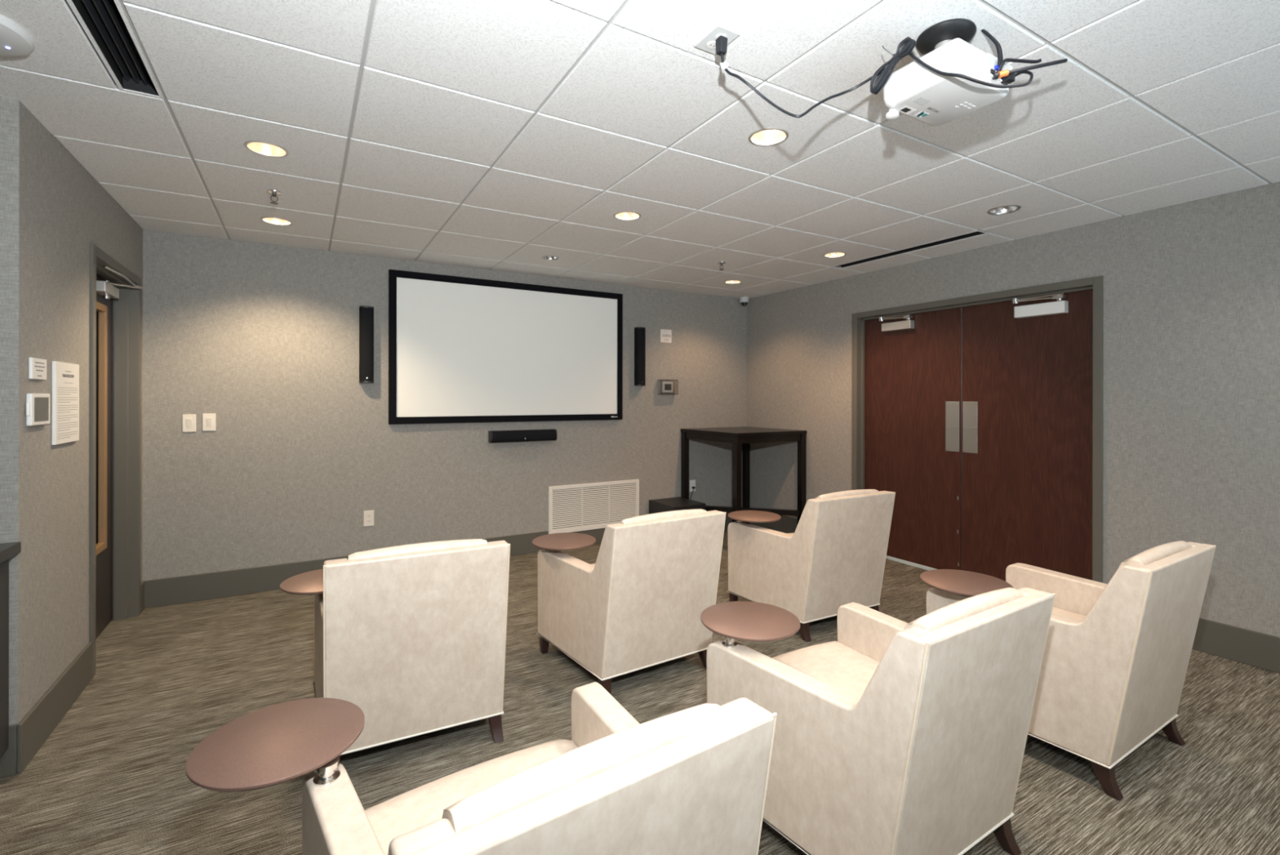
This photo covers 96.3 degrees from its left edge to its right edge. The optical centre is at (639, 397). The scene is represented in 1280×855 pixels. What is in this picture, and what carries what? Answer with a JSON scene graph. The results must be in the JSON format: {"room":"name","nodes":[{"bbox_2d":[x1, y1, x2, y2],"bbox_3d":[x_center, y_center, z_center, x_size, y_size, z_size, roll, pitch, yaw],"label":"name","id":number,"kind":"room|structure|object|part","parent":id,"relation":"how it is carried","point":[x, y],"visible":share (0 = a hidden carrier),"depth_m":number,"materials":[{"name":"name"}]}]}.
{"room":"screening room","nodes":[
{"label":"screening room","id":0,"kind":"room"},
{"bbox_2d":[0,96,19,724],"bbox_3d":[-3.076,0.117,1.727,1.734,2.542,0.100,0,0,-31],"label":"wall","id":1,"kind":"structure","parent":0,"point":[9,108],"depth_m":2.11,"materials":[{"name":"grey paint"}]},
{"bbox_2d":[0,723,17,777],"bbox_3d":[-2.354,1.297,2.088,0.118,0.183,0.015,0,0,-31],"label":"baseboard","id":2,"kind":"structure","parent":1,"relation":"attached to","point":[8,759],"depth_m":2.10,"materials":[{"name":"grey plastic"}]},
{"bbox_2d":[18,101,142,722],"bbox_3d":[-2.875,0.117,2.897,0.200,2.542,1.908,0,0,-31],"label":"wall","id":3,"kind":"structure","parent":0,"point":[64,209],"depth_m":2.41,"materials":[{"name":"grey paint"}]},
{"bbox_2d":[28,357,46,379],"bbox_3d":[-2.381,-0.113,2.266,0.010,0.082,0.144,0,0,-31],"label":"sign","id":4,"kind":"object","parent":3,"relation":"attached to","point":[37,366],"visible":1,"depth_m":2.25,"materials":[{"name":"white plastic"}]},
{"bbox_2d":[35,361,44,376],"bbox_3d":[-2.377,-0.112,2.269,0.001,0.055,0.100,0,0,-31],"label":"print","id":5,"kind":"object","parent":4,"relation":"attached to","point":[39,366],"depth_m":2.27,"materials":[{"name":"grey paper"}]},
{"bbox_2d":[26,393,49,426],"bbox_3d":[-2.372,0.046,2.257,0.018,0.124,0.196,0,0,-31],"label":"thermostat","id":6,"kind":"object","parent":3,"relation":"attached to","point":[37,405],"visible":1,"depth_m":2.23,"materials":[{"name":"white plastic"}]},
{"bbox_2d":[52,360,79,444],"bbox_3d":[-2.538,0.022,2.534,0.013,0.352,0.294,0,0,-31],"label":"poster","id":7,"kind":"object","parent":3,"relation":"attached to","point":[65,375],"visible":1,"depth_m":2.51,"materials":[{"name":"white paper"}]},
{"bbox_2d":[16,581,144,773],"bbox_3d":[-2.777,1.297,2.938,0.015,0.183,1.910,0,0,-31],"label":"baseboard","id":8,"kind":"structure","parent":3,"relation":"attached to","point":[37,724],"depth_m":2.38,"materials":[{"name":"grey plastic"}]},
{"bbox_2d":[88,243,142,677],"bbox_3d":[-3.033,0.313,3.212,0.248,2.150,0.981,0,0,-31],"label":"door","id":9,"kind":"structure","parent":3,"relation":"in","point":[115,291],"depth_m":3.56,"materials":[{"name":"grey paint"}]},
{"bbox_3d":[-3.138,0.175,3.266,0.006,1.385,0.275,0,0,-31],"label":"vision glass","id":10,"kind":"part","parent":9,"relation":"part of","materials":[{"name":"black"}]},
{"bbox_3d":[-3.014,-0.640,3.285,0.144,0.126,0.585,0,0,-31],"label":"arm","id":11,"kind":"part","parent":9,"relation":"part of","materials":[{"name":"silver metal"}]},
{"bbox_2d":[142,229,746,581],"bbox_3d":[-1.106,0.119,5.116,5.501,2.542,0.120,0,0,-31],"label":"wall","id":12,"kind":"structure","parent":0,"point":[262,338],"depth_m":4.34,"materials":[{"name":"grey paint"}]},
{"bbox_2d":[182,413,195,431],"bbox_3d":[-3.060,0.173,3.888,0.074,0.120,0.013,0,0,-31],"label":"light switch","id":13,"kind":"object","parent":12,"relation":"attached to","point":[188,420],"visible":1,"depth_m":3.88,"materials":[{"name":"beige plastic"}]},
{"bbox_2d":[202,413,215,431],"bbox_3d":[-2.966,0.169,3.943,0.074,0.120,0.013,0,0,-31],"label":"light switch","id":14,"kind":"object","parent":12,"relation":"attached to","point":[208,419],"visible":1,"depth_m":3.94,"materials":[{"name":"beige plastic"}]},
{"bbox_2d":[359,305,373,382],"bbox_3d":[-2.109,-0.407,4.410,0.097,0.584,0.078,0,0,-31],"label":"wall speaker","id":15,"kind":"object","parent":12,"relation":"attached to","point":[366,313],"visible":1,"depth_m":4.38,"materials":[{"name":"black plastic"}]},
{"bbox_2d":[363,510,373,526],"bbox_3d":[-2.107,0.937,4.452,0.074,0.120,0.009,0,0,-31],"label":"power outlet","id":16,"kind":"object","parent":12,"relation":"attached to","point":[368,515],"visible":1,"depth_m":4.45,"materials":[{"name":"beige plastic"}]},
{"bbox_2d":[142,511,742,608],"bbox_3d":[-1.040,1.299,5.079,5.181,0.183,0.015,0,0,-31],"label":"baseboard","id":17,"kind":"structure","parent":12,"relation":"attached to","point":[222,584],"depth_m":4.03,"materials":[{"name":"grey plastic"}]},
{"bbox_2d":[388,269,622,424],"bbox_3d":[-1.077,-0.399,5.043,2.093,1.218,0.035,0,0,-31],"label":"projection screen","id":18,"kind":"object","parent":12,"relation":"attached to","point":[462,349],"visible":1,"depth_m":4.96,"materials":[{"name":"white fabric"}]},
{"bbox_2d":[488,428,557,442],"bbox_3d":[-1.035,0.332,5.037,0.620,0.100,0.088,0,0,-31],"label":"wall speaker","id":19,"kind":"object","parent":12,"relation":"attached to","point":[497,436],"visible":1,"depth_m":4.99,"materials":[{"name":"black plastic"}]},
{"bbox_2d":[548,479,639,533],"bbox_3d":[-0.421,1.026,5.439,0.948,0.438,0.020,0,0,-31],"label":"air vent","id":20,"kind":"object","parent":12,"relation":"in","point":[572,508],"visible":0.81,"depth_m":5.41,"materials":[{"name":"white metal"}]},
{"bbox_2d":[634,326,645,386],"bbox_3d":[-0.019,-0.404,5.641,0.121,0.576,0.078,0,0,-31],"label":"wall speaker","id":21,"kind":"object","parent":12,"relation":"attached to","point":[639,332],"visible":1,"depth_m":5.61,"materials":[{"name":"black plastic"}]},
{"bbox_2d":[660,328,671,342],"bbox_3d":[0.267,-0.630,5.852,0.132,0.132,0.005,0,0,-31],"label":"card","id":22,"kind":"object","parent":12,"relation":"attached to","point":[665,335],"visible":1,"depth_m":5.85,"materials":[{"name":"white paper"}]},
{"bbox_2d":[657,379,678,394],"bbox_3d":[0.283,-0.108,5.826,0.208,0.148,0.066,0,0,-31],"label":"thermostat","id":23,"kind":"object","parent":12,"relation":"attached to","point":[664,386],"visible":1,"depth_m":5.79,"materials":[{"name":"white plastic"}]},
{"bbox_2d":[689,480,695,491],"bbox_3d":[0.553,0.925,6.019,0.074,0.120,0.009,0,0,-31],"label":"power outlet","id":24,"kind":"object","parent":12,"relation":"attached to","point":[692,482],"visible":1,"depth_m":6.01,"materials":[{"name":"white plastic"}]},
{"bbox_2d":[0,0,1279,298],"bbox_3d":[-0.091,-1.106,1.558,7.167,0.012,7.080,0,0,-31],"label":"ceiling","id":25,"kind":"structure","parent":0,"point":[507,135],"depth_m":2.32,"materials":[{"name":"tile"}]},
{"bbox_2d":[0,14,35,57],"bbox_3d":[-1.988,-1.083,1.676,0.300,0.040,0.300,0,0,-31],"label":"smoke detector","id":26,"kind":"object","parent":25,"relation":"attached to","point":[15,41],"visible":1,"depth_m":1.73,"materials":[{"name":"white plastic"}]},
{"bbox_2d":[66,0,164,98],"bbox_3d":[-1.503,-1.174,1.562,0.124,0.146,1.212,0,0,-31],"label":"ceiling vent","id":27,"kind":"object","parent":25,"relation":"in","point":[105,23],"visible":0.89,"depth_m":1.84,"materials":[{"name":"metal"}]},
{"bbox_2d":[244,140,288,157],"bbox_3d":[-1.655,-1.151,2.540,0.168,0.104,0.168,0,0,-31],"label":"recessed light","id":28,"kind":"object","parent":25,"relation":"in","point":[262,148],"visible":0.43,"depth_m":2.58,"materials":[{"name":"white glass"}]},
{"bbox_2d":[266,189,282,204],"bbox_3d":[-1.963,-1.072,3.076,0.072,0.061,0.072,0,0,-31],"label":"sprinkler head","id":29,"kind":"object","parent":25,"relation":"attached to","point":[274,193],"visible":1,"depth_m":3.07},
{"bbox_2d":[260,216,292,225],"bbox_3d":[-2.269,-1.151,3.577,0.168,0.104,0.168,0,0,-31],"label":"recessed light","id":30,"kind":"object","parent":25,"relation":"in","point":[274,220],"visible":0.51,"depth_m":3.62,"materials":[{"name":"white glass"}]},
{"bbox_2d":[541,255,559,260],"bbox_3d":[-0.705,-1.149,4.512,0.142,0.104,0.142,0,0,-31],"label":"recessed light","id":31,"kind":"object","parent":25,"relation":"in","point":[545,257],"visible":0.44,"depth_m":4.55,"materials":[{"name":"silver metal"}]},
{"bbox_2d":[613,211,640,220],"bbox_3d":[-0.077,-1.148,3.464,0.168,0.104,0.168,0,0,-31],"label":"recessed light","id":32,"kind":"object","parent":25,"relation":"in","point":[624,215],"visible":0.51,"depth_m":3.52,"materials":[{"name":"white glass"}]},
{"bbox_2d":[693,23,739,54],"bbox_3d":[0.235,-1.094,1.756,0.086,0.011,0.120,0,0,-31],"label":"outlet","id":33,"kind":"object","parent":25,"relation":"attached to","point":[708,42],"visible":0.88,"depth_m":1.74,"materials":[{"name":"white plastic"}]},
{"bbox_2d":[706,41,715,48],"bbox_3d":[0.224,-1.092,1.774,0.034,0.004,0.034,0,0,-8],"label":"socket","id":34,"kind":"object","parent":33,"relation":"attached to","point":[710,45],"depth_m":1.77,"materials":[{"name":"white plastic"}]},
{"bbox_2d":[715,33,726,39],"bbox_3d":[0.246,-1.092,1.738,0.034,0.004,0.034,0,0,37],"label":"socket","id":35,"kind":"object","parent":33,"relation":"attached to","point":[717,35],"depth_m":1.72,"materials":[{"name":"white plastic"}]},
{"bbox_2d":[715,35,1033,118],"bbox_3d":[0.689,-0.974,1.696,0.915,0.231,0.212,0,0,13],"label":"cable","id":36,"kind":"object","parent":33,"relation":"hanging from","point":[908,44],"visible":1,"depth_m":1.72,"materials":[{"name":"black rubber"}]},
{"bbox_2d":[717,261,725,270],"bbox_3d":[0.664,-1.069,4.664,0.072,0.061,0.072,0,0,-31],"label":"sprinkler head","id":37,"kind":"object","parent":25,"relation":"attached to","point":[721,263],"visible":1,"depth_m":4.66},
{"bbox_2d":[724,280,742,284],"bbox_3d":[0.880,-1.147,5.432,0.168,0.104,0.168,0,0,-31],"label":"recessed light","id":38,"kind":"object","parent":25,"relation":"in","point":[730,282],"visible":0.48,"depth_m":5.48,"materials":[{"name":"white"}]},
{"bbox_2d":[739,296,749,306],"bbox_3d":[1.144,-1.053,6.284,0.104,0.095,0.104,0,0,-31],"label":"security camera","id":39,"kind":"object","parent":25,"relation":"attached to","point":[744,300],"visible":1,"depth_m":6.25,"materials":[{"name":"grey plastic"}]},
{"bbox_2d":[748,127,788,146],"bbox_3d":[0.542,-1.147,2.416,0.168,0.104,0.168,0,0,-31],"label":"recessed light","id":40,"kind":"object","parent":25,"relation":"in","point":[769,136],"visible":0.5,"depth_m":2.47,"materials":[{"name":"white"}]},
{"bbox_2d":[823,251,846,257],"bbox_3d":[1.494,-1.146,4.395,0.168,0.104,0.168,0,0,-31],"label":"recessed light","id":41,"kind":"object","parent":25,"relation":"in","point":[837,254],"visible":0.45,"depth_m":4.45,"materials":[{"name":"white glass"}]},
{"bbox_2d":[831,230,989,268],"bbox_3d":[1.969,-1.169,4.317,0.124,0.146,1.215,0,0,-31],"label":"ceiling vent","id":42,"kind":"object","parent":25,"relation":"in","point":[978,233],"visible":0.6,"depth_m":4.25,"materials":[{"name":"metal"}]},
{"bbox_2d":[883,18,1013,126],"bbox_3d":[0.926,-0.987,1.744,0.278,0.224,0.268,0,0,-31],"label":"ceiling projector","id":43,"kind":"object","parent":25,"relation":"hanging from","point":[913,91],"visible":0.94,"depth_m":1.69,"materials":[{"name":"white plastic"}]},
{"bbox_2d":[900,107,911,112],"bbox_3d":[0.828,-0.895,1.784,0.028,0.001,0.020,0,0,-31],"label":"print","id":44,"kind":"object","parent":43,"relation":"on","point":[902,109],"depth_m":1.78,"materials":[{"name":"black"}]},
{"bbox_2d":[912,97,930,105],"bbox_3d":[0.851,-0.896,1.732,0.050,0.001,0.027,0,0,-31],"label":"print","id":45,"kind":"object","parent":43,"relation":"attached to","point":[916,100],"depth_m":1.73,"materials":[{"name":"grey plastic"}]},
{"bbox_2d":[916,111,928,117],"bbox_3d":[0.891,-0.895,1.813,0.034,0.001,0.030,0,0,-31],"label":"print","id":46,"kind":"object","parent":43,"relation":"on","point":[919,113],"depth_m":1.81,"materials":[{"name":"teal"}]},
{"bbox_3d":[0.928,-1.083,1.740,0.164,0.031,0.164,0,0,-31],"label":"mount plate","id":47,"kind":"part","parent":43,"relation":"part of","materials":[{"name":"black metal"}]},
{"bbox_2d":[990,68,996,74],"bbox_3d":[1.051,-0.937,1.670,0.102,0.011,0.005,0,0,-31],"label":"socket","id":48,"kind":"object","parent":43,"relation":"attached to","point":[992,70],"depth_m":1.65,"materials":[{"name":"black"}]},
{"bbox_2d":[994,64,999,71],"bbox_3d":[1.035,-0.953,1.658,0.022,0.010,0.009,0,0,-31],"label":"socket","id":49,"kind":"object","parent":43,"relation":"attached to","point":[996,67],"depth_m":1.65,"materials":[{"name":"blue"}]},
{"bbox_3d":[1.046,-0.952,1.670,0.131,0.060,0.010,0,0,-31],"label":"connector frame","id":50,"kind":"part","parent":43,"relation":"part of","materials":[{"name":"white plastic"}]},
{"bbox_3d":[1.046,-0.952,1.671,0.123,0.052,0.004,0,0,-31],"label":"connector panel","id":51,"kind":"part","parent":43,"relation":"part of","materials":[{"name":"white plastic"}]},
{"bbox_2d":[996,57,1041,71],"bbox_3d":[1.105,-0.965,1.663,0.142,0.052,0.021,0,0,-9],"label":"cable","id":52,"kind":"object","parent":43,"relation":"attached to","point":[1008,60],"visible":0.98,"depth_m":1.66,"materials":[{"name":"black rubber"}]},
{"bbox_2d":[991,58,1067,79],"bbox_3d":[1.125,-0.948,1.648,0.222,0.067,0.023,0,0,-3],"label":"cable","id":53,"kind":"object","parent":43,"relation":"attached to","point":[997,75],"visible":1,"depth_m":1.64,"materials":[{"name":"black rubber"}]},
{"bbox_2d":[980,29,1003,66],"bbox_3d":[1.041,-1.031,1.688,0.033,0.149,0.074,0,0,-14],"label":"cable","id":54,"kind":"object","parent":25,"relation":"hanging from","point":[1000,57],"visible":1,"depth_m":1.67,"materials":[{"name":"black rubber"}]},
{"bbox_2d":[986,204,1021,214],"bbox_3d":[2.127,-1.145,3.346,0.168,0.104,0.168,0,0,-31],"label":"recessed light","id":55,"kind":"object","parent":25,"relation":"in","point":[1007,209],"visible":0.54,"depth_m":3.39,"materials":[{"name":"silver metal"}]},
{"bbox_2d":[0,523,1279,854],"bbox_3d":[-0.020,1.422,1.660,7.135,0.060,7.180,0,0,-31],"label":"floor","id":56,"kind":"structure","parent":0,"point":[110,778],"depth_m":2.28,"materials":[{"name":"carpet"}]},
{"bbox_2d":[0,558,8,756],"bbox_3d":[-1.888,0.982,0.771,0.613,0.815,2.745,0,0,-31],"label":"base cabinet","id":57,"kind":"object","parent":56,"relation":"on","point":[4,566],"visible":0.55,"depth_m":2.07,"materials":[{"name":"grey"}]},
{"bbox_2d":[0,541,21,563],"bbox_3d":[-1.875,0.554,0.779,0.642,0.040,2.748,0,0,-31],"label":"countertop","id":58,"kind":"structure","parent":57,"relation":"on","point":[7,550],"depth_m":2.06,"materials":[{"name":"black stone"}]},
{"bbox_2d":[280,538,510,759],"bbox_3d":[-1.025,0.969,2.419,0.869,0.843,0.787,0,0,-28],"label":"lounge chair","id":59,"kind":"object","parent":56,"relation":"on","point":[413,636],"visible":0.96,"depth_m":2.15,"materials":[{"name":"beige leather"}]},
{"bbox_3d":[-1.242,0.931,2.297,0.085,0.719,0.763,0,0,-32],"label":"armrest","id":60,"kind":"part","parent":59,"relation":"part of","materials":[{"name":"beige fabric"}]},
{"bbox_2d":[348,538,487,559],"bbox_3d":[-0.861,0.754,2.227,0.488,0.413,0.206,0,0,-28],"label":"cushion","id":61,"kind":"object","parent":59,"relation":"on","point":[442,544],"depth_m":2.13,"materials":[{"name":"beige fabric"}]},
{"bbox_3d":[-0.597,1.340,2.351,0.053,0.102,0.096,0,0,-28],"label":"leg","id":62,"kind":"part","parent":59,"relation":"part of","materials":[{"name":"black wood"}]},
{"bbox_3d":[-0.701,0.932,2.579,0.085,0.719,0.763,0,0,-23],"label":"armrest","id":63,"kind":"part","parent":59,"relation":"part of","materials":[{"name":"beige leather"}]},
{"bbox_2d":[185,681,777,854],"bbox_3d":[-0.380,0.970,1.210,0.958,0.842,0.989,0,0,-34],"label":"lounge chair","id":64,"kind":"object","parent":56,"relation":"on","point":[691,780],"visible":1,"depth_m":1.00,"materials":[{"name":"beige leather"}]},
{"bbox_3d":[-0.678,0.806,1.241,0.052,0.038,0.052,0,0,-34],"label":"swivel post","id":65,"kind":"part","parent":64,"relation":"part of","materials":[{"name":"silver metal"}]},
{"bbox_3d":[-0.486,0.932,1.006,0.085,0.719,0.763,0,0,-38],"label":"armrest","id":66,"kind":"part","parent":64,"relation":"part of","materials":[{"name":"beige fabric"}]},
{"bbox_2d":[364,738,577,854],"bbox_3d":[-0.287,1.026,1.256,0.590,0.162,0.614,0,0,-34],"label":"seat cushion","id":67,"kind":"object","parent":64,"relation":"on","point":[424,804],"depth_m":1.39,"materials":[{"name":"beige fabric"}]},
{"bbox_2d":[441,702,727,833],"bbox_3d":[-0.099,0.755,0.982,0.488,0.413,0.206,0,0,-34],"label":"cushion","id":68,"kind":"object","parent":64,"relation":"on","point":[563,771],"depth_m":0.87,"materials":[{"name":"beige leather"}]},
{"bbox_3d":[-0.061,0.932,0.925,0.639,0.720,0.160,0,0,-34],"label":"panel","id":69,"kind":"part","parent":64,"relation":"part of","materials":[{"name":"beige fabric"}]},
{"bbox_3d":[0.018,0.933,1.350,0.085,0.719,0.763,0,0,-30],"label":"armrest","id":70,"kind":"part","parent":64,"relation":"part of","materials":[{"name":"beige leather"}]},
{"bbox_2d":[532,508,725,694],"bbox_3d":[-0.085,0.970,3.029,0.811,0.842,0.823,0,0,-32],"label":"lounge chair","id":71,"kind":"object","parent":56,"relation":"on","point":[642,601],"visible":0.98,"depth_m":2.75,"materials":[{"name":"beige leather"}]},
{"bbox_3d":[-0.521,1.341,3.127,0.048,0.100,0.048,0,0,-32],"label":"leg","id":72,"kind":"part","parent":71,"relation":"part of","materials":[{"name":"black wood"}]},
{"bbox_3d":[-0.304,0.932,2.859,0.085,0.719,0.763,0,0,-37],"label":"armrest","id":73,"kind":"part","parent":71,"relation":"part of","materials":[{"name":"beige leather"}]},
{"bbox_3d":[-0.160,1.341,2.654,0.053,0.102,0.096,0,0,-32],"label":"leg","id":74,"kind":"part","parent":71,"relation":"part of","materials":[{"name":"black wood"}]},
{"bbox_2d":[617,508,707,524],"bbox_3d":[0.081,0.756,2.821,0.488,0.413,0.206,0,0,-32],"label":"cushion","id":75,"kind":"object","parent":71,"relation":"on","point":[675,513],"depth_m":2.72,"materials":[{"name":"beige fabric"}]},
{"bbox_3d":[0.117,0.932,2.764,0.639,0.720,0.160,0,0,-32],"label":"panel","id":76,"kind":"part","parent":71,"relation":"part of","materials":[{"name":"beige leather"}]},
{"bbox_3d":[0.334,1.341,2.967,0.053,0.102,0.096,0,0,-32],"label":"leg","id":77,"kind":"part","parent":71,"relation":"part of","materials":[{"name":"black wood"}]},
{"bbox_2d":[648,496,705,514],"bbox_3d":[0.361,1.206,5.627,0.380,0.372,0.440,0,0,-31],"label":"subwoofer","id":78,"kind":"object","parent":56,"relation":"on","point":[656,505],"visible":0.15,"depth_m":5.55,"materials":[{"name":"black wood"}]},
{"bbox_2d":[680,426,806,524],"bbox_3d":[1.029,0.857,5.780,0.890,1.072,0.890,0,0,-31],"label":"table","id":79,"kind":"object","parent":56,"relation":"on","point":[740,437],"visible":0.69,"depth_m":5.62,"materials":[{"name":"black wood"}]},
{"bbox_3d":[0.466,0.873,5.926,0.060,1.040,0.060,0,0,-31],"label":"leg","id":80,"kind":"part","parent":79,"relation":"part of","materials":[{"name":"black wood"}]},
{"bbox_3d":[0.883,0.873,5.217,0.060,1.040,0.060,0,0,-31],"label":"leg","id":81,"kind":"part","parent":79,"relation":"part of","materials":[{"name":"black wood"}]},
{"bbox_3d":[1.174,0.874,6.343,0.060,1.040,0.060,0,0,-31],"label":"leg","id":82,"kind":"part","parent":79,"relation":"part of","materials":[{"name":"black wood"}]},
{"bbox_3d":[1.591,0.874,5.635,0.060,1.040,0.060,0,0,-31],"label":"leg","id":83,"kind":"part","parent":79,"relation":"part of","materials":[{"name":"black wood"}]},
{"bbox_2d":[726,488,895,641],"bbox_3d":[1.059,0.972,3.666,0.825,0.843,0.815,0,0,-28],"label":"lounge chair","id":84,"kind":"object","parent":56,"relation":"on","point":[835,555],"visible":0.98,"depth_m":3.41,"materials":[{"name":"beige leather"}]},
{"bbox_3d":[0.626,1.343,3.816,0.048,0.100,0.048,0,0,-28],"label":"leg","id":85,"kind":"part","parent":84,"relation":"part of","materials":[{"name":"black wood"}]},
{"bbox_3d":[0.823,0.934,3.533,0.085,0.719,0.763,0,0,-32],"label":"armrest","id":86,"kind":"part","parent":84,"relation":"part of","materials":[{"name":"beige leather"}]},
{"bbox_3d":[0.952,1.342,3.318,0.053,0.102,0.096,0,0,-28],"label":"leg","id":87,"kind":"part","parent":84,"relation":"part of","materials":[{"name":"black wood"}]},
{"bbox_2d":[816,488,879,498],"bbox_3d":[1.205,0.757,3.468,0.488,0.413,0.206,0,0,-28],"label":"cushion","id":88,"kind":"object","parent":84,"relation":"on","point":[861,491],"depth_m":3.37,"materials":[{"name":"beige fabric"}]},
{"bbox_3d":[1.237,0.934,3.408,0.639,0.720,0.160,0,0,-28],"label":"panel","id":89,"kind":"part","parent":84,"relation":"part of","materials":[{"name":"beige fabric"}]},
{"bbox_3d":[1.468,1.343,3.596,0.053,0.102,0.096,0,0,-28],"label":"leg","id":90,"kind":"part","parent":84,"relation":"part of","materials":[{"name":"black wood"}]},
{"bbox_2d":[700,586,1055,854],"bbox_3d":[0.697,0.972,1.858,0.758,0.843,0.896,0,0,-28],"label":"lounge chair","id":91,"kind":"object","parent":56,"relation":"on","point":[893,735],"visible":0.93,"depth_m":1.58,"materials":[{"name":"beige leather"}]},
{"bbox_3d":[0.300,0.807,1.918,0.052,0.038,0.052,0,0,-32],"label":"swivel post","id":92,"kind":"part","parent":91,"relation":"part of","materials":[{"name":"silver metal"}]},
{"bbox_3d":[0.483,0.933,1.675,0.085,0.719,0.763,0,0,-36],"label":"armrest","id":93,"kind":"part","parent":91,"relation":"part of","materials":[{"name":"beige leather"}]},
{"bbox_2d":[771,640,879,697],"bbox_3d":[0.692,1.027,1.917,0.590,0.162,0.614,0,0,-32],"label":"seat cushion","id":94,"kind":"object","parent":91,"relation":"on","point":[848,666],"depth_m":2.06,"materials":[{"name":"beige fabric"}]},
{"bbox_3d":[1.000,0.934,1.999,0.085,0.719,0.763,0,0,-28],"label":"armrest","id":95,"kind":"part","parent":91,"relation":"part of","materials":[{"name":"beige fabric"}]},
{"bbox_2d":[903,586,1024,631],"bbox_3d":[0.868,0.757,1.636,0.488,0.413,0.206,0,0,-32],"label":"cushion","id":96,"kind":"object","parent":91,"relation":"on","point":[966,608],"depth_m":1.52,"materials":[{"name":"beige leather"}]},
{"bbox_3d":[0.904,0.933,1.578,0.639,0.720,0.160,0,0,-32],"label":"panel","id":97,"kind":"part","parent":91,"relation":"part of","materials":[{"name":"beige leather"}]},
{"bbox_3d":[1.122,1.343,1.780,0.053,0.102,0.096,0,0,-32],"label":"leg","id":98,"kind":"part","parent":91,"relation":"part of","materials":[{"name":"black wood"}]},
{"bbox_2d":[920,540,1216,800],"bbox_3d":[1.717,0.973,2.373,0.885,0.843,0.787,0,0,-31],"label":"lounge chair","id":99,"kind":"object","parent":56,"relation":"on","point":[1117,654],"visible":0.74,"depth_m":2.09,"materials":[{"name":"beige fabric"}]},
{"bbox_3d":[1.515,0.935,2.241,0.085,0.719,0.763,0,0,-35],"label":"armrest","id":100,"kind":"part","parent":99,"relation":"part of","materials":[{"name":"beige fabric"}]},
{"bbox_2d":[1051,606,1085,619],"bbox_3d":[1.726,1.028,2.481,0.590,0.162,0.614,0,0,-31],"label":"seat cushion","id":101,"kind":"object","parent":99,"relation":"on","point":[1076,612],"depth_m":2.57,"materials":[{"name":"beige leather"}]},
{"bbox_3d":[2.036,0.936,2.558,0.085,0.719,0.763,0,0,-27],"label":"armrest","id":102,"kind":"part","parent":99,"relation":"part of","materials":[{"name":"beige leather"}]},
{"bbox_3d":[1.655,1.343,2.034,0.053,0.102,0.096,0,0,-31],"label":"leg","id":103,"kind":"part","parent":99,"relation":"part of","materials":[{"name":"black wood"}]},
{"bbox_2d":[1117,540,1192,568],"bbox_3d":[1.899,0.758,2.197,0.488,0.413,0.206,0,0,-31],"label":"cushion","id":104,"kind":"object","parent":99,"relation":"on","point":[1153,555],"depth_m":2.08,"materials":[{"name":"beige fabric"}]},
{"bbox_3d":[1.935,0.935,2.138,0.639,0.720,0.160,0,0,-31],"label":"panel","id":105,"kind":"part","parent":99,"relation":"part of","materials":[{"name":"beige fabric"}]},
{"bbox_3d":[2.155,1.344,2.338,0.053,0.102,0.096,0,0,-31],"label":"leg","id":106,"kind":"part","parent":99,"relation":"part of","materials":[{"name":"black wood"}]},
{"bbox_2d":[746,182,1279,636],"bbox_3d":[3.051,0.125,3.399,0.160,2.542,7.060,0,0,-31],"label":"wall","id":107,"kind":"structure","parent":0,"point":[1191,327],"depth_m":3.34,"materials":[{"name":"grey paint"}]},
{"bbox_2d":[851,275,1103,582],"bbox_3d":[2.455,0.320,4.394,0.176,2.150,1.876,0,0,-31],"label":"door","id":108,"kind":"structure","parent":107,"relation":"in","point":[982,414],"depth_m":4.24,"materials":[{"name":"brown wood"}]},
{"bbox_3d":[2.161,-0.675,4.824,0.047,0.037,0.254,0,0,-38],"label":"arm","id":109,"kind":"part","parent":108,"relation":"part of","materials":[{"name":"silver metal"}]},
{"bbox_3d":[2.433,0.223,4.461,0.004,0.388,0.108,0,0,-31],"label":"push plate","id":110,"kind":"part","parent":108,"relation":"part of","materials":[{"name":"silver metal"}]},
{"bbox_3d":[2.502,0.224,4.343,0.004,0.388,0.110,0,0,-31],"label":"push plate","id":111,"kind":"part","parent":108,"relation":"part of","materials":[{"name":"silver metal"}]},
{"bbox_3d":[2.714,-0.674,3.887,0.047,0.037,0.285,0,0,-37],"label":"arm","id":112,"kind":"part","parent":108,"relation":"part of","materials":[{"name":"silver metal"}]},
{"bbox_2d":[749,515,1279,673],"bbox_3d":[2.979,1.305,3.349,0.015,0.183,7.046,0,0,-31],"label":"baseboard","id":113,"kind":"structure","parent":107,"relation":"attached to","point":[1248,646],"depth_m":3.04,"materials":[{"name":"grey plastic"}]}
]}

